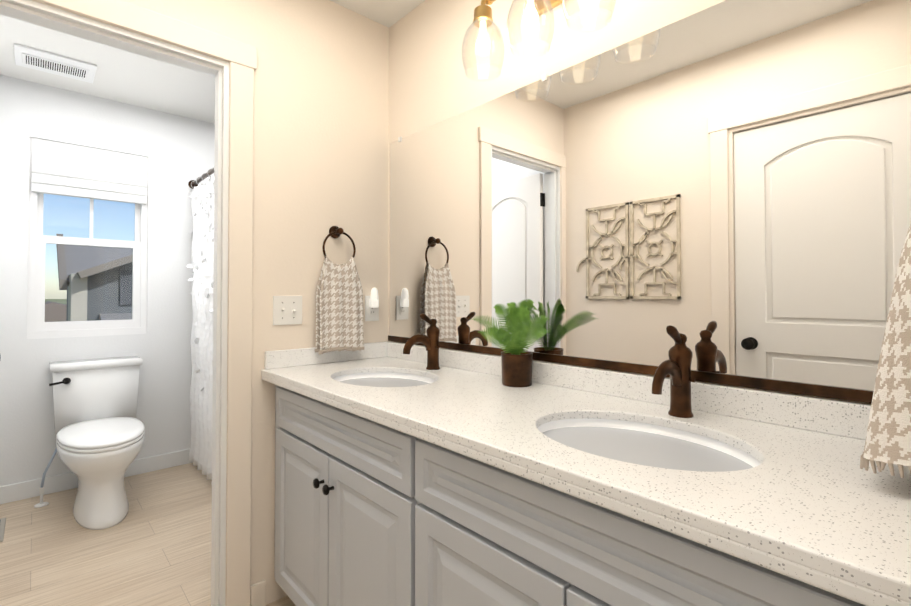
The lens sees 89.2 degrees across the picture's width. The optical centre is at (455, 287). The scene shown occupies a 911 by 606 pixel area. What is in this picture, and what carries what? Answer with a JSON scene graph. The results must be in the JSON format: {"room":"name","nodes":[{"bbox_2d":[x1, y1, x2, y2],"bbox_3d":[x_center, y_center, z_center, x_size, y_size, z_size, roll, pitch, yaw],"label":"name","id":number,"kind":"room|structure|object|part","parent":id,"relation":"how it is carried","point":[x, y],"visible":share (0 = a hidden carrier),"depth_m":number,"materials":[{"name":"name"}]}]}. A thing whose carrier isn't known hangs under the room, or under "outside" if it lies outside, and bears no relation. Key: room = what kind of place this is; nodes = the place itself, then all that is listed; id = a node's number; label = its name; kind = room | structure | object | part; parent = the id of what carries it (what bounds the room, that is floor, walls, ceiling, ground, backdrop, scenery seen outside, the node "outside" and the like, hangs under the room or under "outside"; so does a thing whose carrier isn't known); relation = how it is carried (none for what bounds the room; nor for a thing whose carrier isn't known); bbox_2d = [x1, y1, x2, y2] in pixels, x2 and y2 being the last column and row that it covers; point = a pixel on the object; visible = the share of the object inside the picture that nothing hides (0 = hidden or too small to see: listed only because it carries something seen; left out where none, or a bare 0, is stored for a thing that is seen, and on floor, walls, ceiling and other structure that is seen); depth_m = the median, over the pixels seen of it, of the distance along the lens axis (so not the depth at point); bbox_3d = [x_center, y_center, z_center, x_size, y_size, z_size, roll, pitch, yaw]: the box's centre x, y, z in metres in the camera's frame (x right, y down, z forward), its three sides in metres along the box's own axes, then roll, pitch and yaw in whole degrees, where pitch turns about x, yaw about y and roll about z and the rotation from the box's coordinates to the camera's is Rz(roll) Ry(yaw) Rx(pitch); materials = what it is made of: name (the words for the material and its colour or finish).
{"room":"bathroom","nodes":[
{"label":"bathroom","id":0,"kind":"room"},
{"bbox_2d":[45,301,66,321],"bbox_3d":[-29.216,1.622,33.295,9.400,1.230,9.800,1,-1,-42],"label":"ground","id":1,"kind":"structure","parent":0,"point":[55,315],"depth_m":29.81,"materials":[{"name":"grey concrete"}]},
{"bbox_2d":[0,75,214,485],"bbox_3d":[-0.764,-0.008,1.855,2.190,2.440,0.055,1,-1,-42],"label":"wall","id":2,"kind":"structure","parent":0,"point":[177,151],"depth_m":1.47,"materials":[{"name":"white paint"}]},
{"bbox_2d":[27,137,147,338],"bbox_3d":[-2.309,-0.292,2.930,0.590,1.190,0.102,1,-1,-42],"label":"window unit","id":3,"kind":"structure","parent":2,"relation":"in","point":[67,169],"depth_m":2.88,"materials":[{"name":"white plastic"}]},
{"bbox_3d":[-2.319,-0.292,2.941,0.520,1.120,0.034,1,-1,-42],"label":"glass","id":4,"kind":"part","parent":3,"relation":"part of","materials":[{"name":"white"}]},
{"bbox_2d":[0,449,192,503],"bbox_3d":[-1.969,1.182,3.161,1.970,0.100,0.014,1,-1,-42],"label":"baseboard","id":5,"kind":"structure","parent":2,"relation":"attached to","point":[30,489],"depth_m":2.79,"materials":[{"name":"white wood"}]},
{"bbox_2d":[187,168,213,484],"bbox_3d":[-1.284,0.202,2.616,0.094,1.953,1.771,1,-1,-42],"label":"shower curtain","id":6,"kind":"object","parent":2,"relation":"hanging from","point":[202,266],"visible":0.29,"depth_m":3.02,"materials":[{"name":"white fabric"}]},
{"bbox_3d":[-1.275,-0.745,2.635,0.060,0.060,1.766,1,-1,-42],"label":"rod","id":7,"kind":"part","parent":6,"relation":"part of","materials":[{"name":"brown metal"}]},
{"bbox_2d":[0,463,295,605],"bbox_3d":[-0.596,1.237,0.850,3.270,0.080,5.500,1,-1,-42],"label":"floor","id":8,"kind":"structure","parent":0,"point":[153,548],"depth_m":2.14,"materials":[{"name":"wood"}]},
{"bbox_2d":[0,518,5,541],"bbox_3d":[-2.316,1.215,2.294,0.110,0.007,0.310,1,-1,-42],"label":"floor vent","id":9,"kind":"object","parent":8,"relation":"in","point":[2,524],"visible":1,"depth_m":2.33,"materials":[{"name":"silver metal"}]},
{"bbox_2d":[34,356,144,529],"bbox_3d":[-2.019,0.832,2.582,0.494,0.782,0.796,1,-1,-42],"label":"toilet","id":10,"kind":"object","parent":8,"relation":"on","point":[99,427],"visible":0.98,"depth_m":2.56,"materials":[{"name":"white ceramic"}]},
{"bbox_2d":[261,365,910,605],"bbox_3d":[0.081,0.762,1.278,0.576,0.882,1.806,1,-1,-42],"label":"bathroom vanity","id":11,"kind":"object","parent":8,"relation":"on","point":[430,472],"depth_m":0.97,"materials":[{"name":"grey paint"}]},
{"bbox_2d":[261,357,910,588],"bbox_3d":[0.081,0.314,1.285,0.576,0.022,1.806,1,-1,-42],"label":"countertop","id":12,"kind":"structure","parent":11,"relation":"on","point":[808,490],"depth_m":0.77,"materials":[{"name":"white stone"}]},
{"bbox_2d":[401,313,444,368],"bbox_3d":[-0.128,0.203,1.732,0.168,0.214,0.054,1,-1,-42],"label":"faucet","id":13,"kind":"object","parent":12,"relation":"on","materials":[{"name":"brown metal"}]},
{"bbox_2d":[470,299,550,386],"bbox_3d":[0.139,0.168,1.439,0.229,0.273,0.313,1,-1,-42],"label":"fern plant","id":14,"kind":"object","parent":12,"relation":"on","point":[516,361],"visible":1,"depth_m":1.43,"materials":[{"name":"green plant"}]},
{"bbox_3d":[0.194,0.255,1.460,0.101,0.100,0.101,1,-1,-42],"label":"pot","id":15,"kind":"part","parent":14,"relation":"part of","materials":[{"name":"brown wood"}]},
{"bbox_2d":[645,325,700,416],"bbox_3d":[0.489,0.193,1.053,0.168,0.214,0.054,1,-1,-42],"label":"faucet","id":16,"kind":"object","parent":12,"relation":"on","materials":[{"name":"brown metal"}]},
{"bbox_2d":[0,0,424,123],"bbox_3d":[-0.596,-1.283,0.888,3.270,0.080,5.500,1,-1,-42],"label":"ceiling","id":17,"kind":"structure","parent":0,"point":[123,76],"depth_m":2.60,"materials":[{"name":"white paint"}]},
{"bbox_2d":[14,43,96,82],"bbox_3d":[-2.169,-1.208,2.511,0.330,0.018,0.270,1,-1,-42],"label":"ceiling vent","id":18,"kind":"object","parent":17,"relation":"in","point":[40,60],"visible":1,"depth_m":2.48,"materials":[{"name":"white plastic"}]},
{"bbox_2d":[122,0,870,604],"bbox_3d":[-0.112,-0.036,0.002,2.820,2.440,3.565,1,-1,-42],"label":"wall","id":19,"kind":"structure","parent":0,"point":[344,98],"depth_m":1.85,"materials":[{"name":"beige paint"}]},
{"bbox_2d":[0,0,256,605],"bbox_3d":[-1.102,0.147,1.508,0.819,2.118,0.148,1,-1,-42],"label":"door frame","id":20,"kind":"structure","parent":19,"relation":"attached to","point":[240,57],"depth_m":1.68,"materials":[{"name":"beige paint"}]},
{"bbox_2d":[250,580,265,605],"bbox_3d":[-0.453,1.146,0.786,0.905,0.100,1.810,1,-1,-42],"label":"baseboard","id":21,"kind":"structure","parent":19,"relation":"attached to","point":[257,593],"depth_m":1.73,"materials":[{"name":"white wood"}]},
{"bbox_2d":[273,296,301,324],"bbox_3d":[-0.660,0.088,1.824,0.116,0.114,0.019,1,-1,-42],"label":"light switch","id":22,"kind":"object","parent":19,"relation":"attached to","point":[287,310],"depth_m":1.83,"materials":[{"name":"white plastic"}]},
{"bbox_2d":[265,342,384,368],"bbox_3d":[-0.516,0.279,1.950,0.565,0.068,0.019,1,-1,-42],"label":"backsplash","id":23,"kind":"structure","parent":19,"relation":"attached to","point":[277,359],"depth_m":1.88,"materials":[{"name":"white stone"}]},
{"bbox_2d":[315,226,363,354],"bbox_3d":[-0.489,0.002,1.939,0.209,0.535,0.080,1,-1,-42],"label":"towel ring","id":24,"kind":"object","parent":19,"relation":"attached to","point":[339,308],"visible":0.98,"depth_m":1.91,"materials":[{"name":"beige fabric"}]},
{"bbox_2d":[365,287,378,320],"bbox_3d":[-0.366,0.074,2.076,0.070,0.151,0.041,1,-1,-42],"label":"outlet","id":25,"kind":"object","parent":19,"relation":"attached to","point":[371,302],"depth_m":2.07,"materials":[{"name":"white plastic"}]},
{"bbox_2d":[462,0,615,79],"bbox_3d":[0.246,-0.857,1.398,0.204,0.297,0.535,1,-1,-42],"label":"sconce","id":26,"kind":"object","parent":19,"relation":"attached to","point":[533,12],"visible":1,"depth_m":1.46,"materials":[{"name":"clear glass"}]},
{"bbox_2d":[385,341,870,440],"bbox_3d":[0.294,0.272,1.466,0.019,0.068,1.787,1,-1,-42],"label":"backsplash","id":27,"kind":"structure","parent":19,"relation":"attached to","point":[849,419],"depth_m":1.09,"materials":[{"name":"white stone"}]},
{"bbox_2d":[388,0,910,403],"bbox_3d":[0.293,-0.228,1.480,0.011,0.924,1.786,1,-1,-42],"label":"mirror","id":28,"kind":"object","parent":19,"relation":"attached to","point":[724,187],"visible":0.96,"depth_m":1.15,"materials":[{"name":"silver mirror"}]},
{"bbox_2d":[860,223,910,477],"bbox_3d":[0.697,-0.007,0.703,0.226,0.551,0.112,1,-1,-42],"label":"towel","id":29,"kind":"object","parent":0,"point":[888,438],"visible":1,"depth_m":0.65,"materials":[{"name":"fabric"}]},
{"label":"outside","id":30,"kind":"structure","parent":0,"visible":0},
{"bbox_2d":[45,299,66,304],"bbox_3d":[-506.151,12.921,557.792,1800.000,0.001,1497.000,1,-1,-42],"label":"ground","id":31,"kind":"structure","parent":30,"point":[62,301],"depth_m":367.30,"materials":[{"name":"green plant"}]},
{"bbox_2d":[67,262,132,320],"bbox_3d":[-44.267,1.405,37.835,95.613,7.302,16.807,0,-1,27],"label":"house","id":32,"kind":"structure","parent":30,"point":[100,295],"depth_m":9.45,"materials":[{"name":"grey"}]},
{"bbox_2d":[68,274,87,320],"bbox_3d":[-7.786,2.177,9.478,0.250,4.900,1.060,1,-1,-42],"label":"chase","id":33,"kind":"object","parent":32,"relation":"attached to","point":[72,307],"depth_m":9.12,"materials":[{"name":"beige paint"}]},
{"bbox_2d":[64,245,132,319],"bbox_3d":[-4.745,-0.030,12.419,8.740,2.197,4.146,1,-1,-42],"label":"roof","id":34,"kind":"structure","parent":32,"relation":"on","point":[92,252],"depth_m":10.61,"materials":[{"name":"grey"}]},
{"bbox_2d":[56,234,66,289],"bbox_3d":[-8.696,-0.622,10.186,0.120,1.360,2.250,1,-1,-42],"label":"rake","id":35,"kind":"object","parent":34,"relation":"attached to","point":[61,270],"depth_m":9.75,"materials":[{"name":"beige wood"}]},
{"bbox_2d":[76,254,132,278],"bbox_3d":[-5.007,-1.643,11.193,6.437,2.991,0.550,1,-1,-42],"label":"fascia","id":36,"kind":"object","parent":34,"relation":"attached to","point":[101,268],"depth_m":9.08,"materials":[{"name":"beige wood"}]},
{"bbox_2d":[119,270,131,304],"bbox_3d":[-6.894,-0.010,9.653,0.200,0.720,0.050,1,-1,-42],"label":"shutter","id":37,"kind":"object","parent":32,"relation":"attached to","point":[127,277],"depth_m":9.63,"materials":[{"name":"grey wood"}]}
]}

